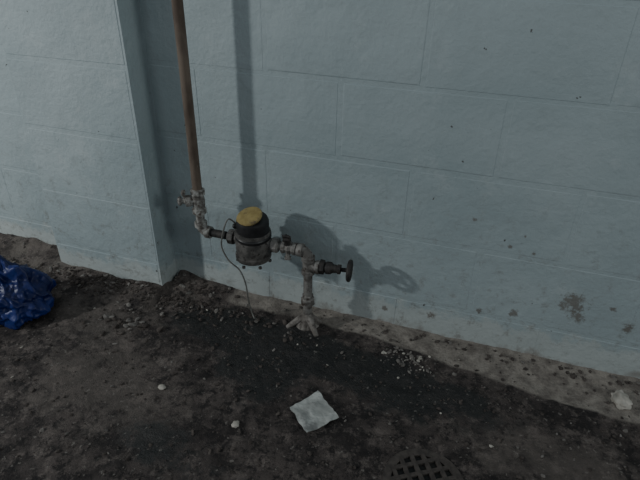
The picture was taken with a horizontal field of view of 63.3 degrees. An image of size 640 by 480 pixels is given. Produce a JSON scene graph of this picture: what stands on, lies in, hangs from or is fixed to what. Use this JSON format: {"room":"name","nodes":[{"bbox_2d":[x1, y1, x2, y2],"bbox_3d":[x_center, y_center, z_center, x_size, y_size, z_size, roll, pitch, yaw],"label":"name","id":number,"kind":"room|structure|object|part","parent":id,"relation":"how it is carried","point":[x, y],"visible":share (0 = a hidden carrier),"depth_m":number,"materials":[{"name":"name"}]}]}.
{"room":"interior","nodes":[
{"label":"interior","id":0,"kind":"room"},
{"bbox_2d":[0,0,639,378],"bbox_3d":[0.087,-0.833,1.140,4.900,2.460,0.200,11,31,15],"label":"wall","id":1,"kind":"structure","parent":0,"point":[475,164],"depth_m":1.33,"materials":[{"name":"paint"}]},
{"bbox_2d":[0,0,176,285],"bbox_3d":[-0.672,-0.897,1.221,0.406,2.460,0.092,11,31,15],"label":"pilaster","id":2,"kind":"object","parent":1,"relation":"attached to","point":[79,69],"visible":0.84,"depth_m":1.50,"materials":[{"name":"paint"}]},
{"bbox_2d":[0,233,639,479],"bbox_3d":[-0.346,0.768,0.659,4.900,0.048,2.430,11,31,15],"label":"floor","id":3,"kind":"structure","parent":0,"point":[545,392],"depth_m":1.33,"materials":[{"name":"soil"}]},
{"bbox_2d":[0,255,56,329],"bbox_3d":[-0.950,0.135,1.573,0.270,0.203,0.217,-2,30,-5],"label":"plastic bag","id":4,"kind":"object","parent":3,"relation":"on","point":[25,291],"visible":1,"depth_m":1.53,"materials":[{"name":"blue plastic"}]},
{"bbox_2d":[158,384,165,389],"bbox_3d":[-0.412,0.382,1.351,0.023,0.008,0.017,11,31,15],"label":"chunk","id":5,"kind":"object","parent":3,"relation":"on","point":[161,386],"visible":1,"depth_m":1.35,"materials":[{"name":"grey stone"}]},
{"bbox_2d":[231,420,238,427],"bbox_3d":[-0.204,0.443,1.250,0.020,0.007,0.022,11,31,15],"label":"chunk","id":6,"kind":"object","parent":3,"relation":"on","point":[235,424],"visible":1,"depth_m":1.25,"materials":[{"name":"grey stone"}]},
{"bbox_2d":[286,313,321,336],"bbox_3d":[-0.044,0.241,1.567,0.108,0.057,0.085,11,31,15],"label":"footing","id":7,"kind":"object","parent":3,"relation":"on","point":[303,322],"visible":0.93,"depth_m":1.55,"materials":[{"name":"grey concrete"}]},
{"bbox_2d":[171,0,319,314],"bbox_3d":[-0.164,-0.800,1.024,0.388,2.410,0.042,11,31,15],"label":"pipe","id":8,"kind":"object","parent":7,"relation":"on","point":[310,267],"visible":0.98,"depth_m":1.40,"materials":[{"name":"metal"}]},
{"bbox_2d":[177,187,206,215],"bbox_3d":[-0.366,-0.113,1.484,0.079,0.081,0.041,-2,30,-6],"label":"shutoff valve","id":9,"kind":"object","parent":8,"relation":"attached to","point":[196,199],"visible":0.97,"depth_m":1.47,"materials":[{"name":"paint"}]},
{"bbox_3d":[-0.401,-0.112,1.484,0.010,0.028,0.028,1,30,-1],"label":"stem knob","id":10,"kind":"part","parent":9,"relation":"part of","materials":[{"name":"grey metal"}]},
{"bbox_3d":[-0.385,-0.125,1.466,0.017,0.042,0.026,2,30,1],"label":"lever","id":11,"kind":"part","parent":9,"relation":"part of","materials":[{"name":"paint"}]},
{"bbox_2d":[221,207,280,318],"bbox_3d":[-0.196,0.073,1.529,0.164,0.363,0.105,11,31,15],"label":"meter","id":12,"kind":"object","parent":8,"relation":"attached to","point":[251,234],"visible":0.99,"depth_m":1.45,"materials":[{"name":"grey metal"}]},
{"bbox_2d":[235,207,271,245],"bbox_3d":[-0.189,-0.045,1.460,0.104,0.089,0.104,11,31,15],"label":"register","id":13,"kind":"object","parent":12,"relation":"attached to","point":[252,228],"depth_m":1.43,"materials":[{"name":"black plastic"}]},
{"bbox_2d":[266,237,280,252],"bbox_3d":[-0.141,0.011,1.477,0.055,0.052,0.052,11,31,15],"label":"outlet","id":14,"kind":"object","parent":12,"relation":"attached to","point":[271,243],"depth_m":1.46,"materials":[{"name":"grey metal"}]},
{"bbox_2d":[280,234,297,259],"bbox_3d":[-0.087,0.016,1.456,0.045,0.086,0.045,11,31,15],"label":"stopcock","id":15,"kind":"object","parent":8,"relation":"attached to","point":[287,246],"visible":0.96,"depth_m":1.45,"materials":[{"name":"metal"}]},
{"bbox_2d":[278,242,314,264],"bbox_3d":[-0.079,0.028,1.463,0.136,0.052,0.039,11,31,15],"label":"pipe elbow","id":16,"kind":"object","parent":8,"relation":"attached to","point":[307,257],"depth_m":1.44,"materials":[{"name":"grey metal"}]},
{"bbox_2d":[318,259,352,281],"bbox_3d":[0.045,0.079,1.458,0.095,0.064,0.064,11,31,15],"label":"valve","id":17,"kind":"object","parent":8,"relation":"attached to","point":[328,267],"visible":1,"depth_m":1.44,"materials":[{"name":"metal"}]},
{"bbox_2d":[290,391,338,431],"bbox_3d":[-0.018,0.424,1.285,0.096,0.011,0.100,-17,35,-28],"label":"paper scrap","id":18,"kind":"object","parent":3,"relation":"on","point":[313,412],"visible":1,"depth_m":1.28,"materials":[{"name":"white paper"}]},
{"bbox_2d":[0,240,639,479],"bbox_3d":[-0.376,0.338,1.403,2.712,0.050,0.747,11,31,15],"label":"debris","id":19,"kind":"object","parent":3,"relation":"on","point":[163,298],"visible":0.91,"depth_m":1.53,"materials":[{"name":"gravel"}]},
{"bbox_2d":[382,448,463,479],"bbox_3d":[0.225,0.568,1.150,0.180,0.091,0.180,11,31,15],"label":"floor drain","id":20,"kind":"object","parent":3,"relation":"in","point":[416,463],"visible":1,"depth_m":1.16,"materials":[{"name":"metal"}]},
{"bbox_2d":[391,456,451,479],"bbox_3d":[0.225,0.571,1.151,0.172,0.086,0.172,11,31,15],"label":"grate","id":21,"kind":"object","parent":20,"relation":"in","point":[402,467],"depth_m":1.16,"materials":[{"name":"black metal"}]},
{"bbox_2d":[610,390,632,409],"bbox_3d":[0.780,0.408,1.339,0.052,0.022,0.069,11,31,15],"label":"chunk","id":22,"kind":"object","parent":3,"relation":"on","point":[622,401],"visible":1,"depth_m":1.33,"materials":[{"name":"grey stone"}]}
]}

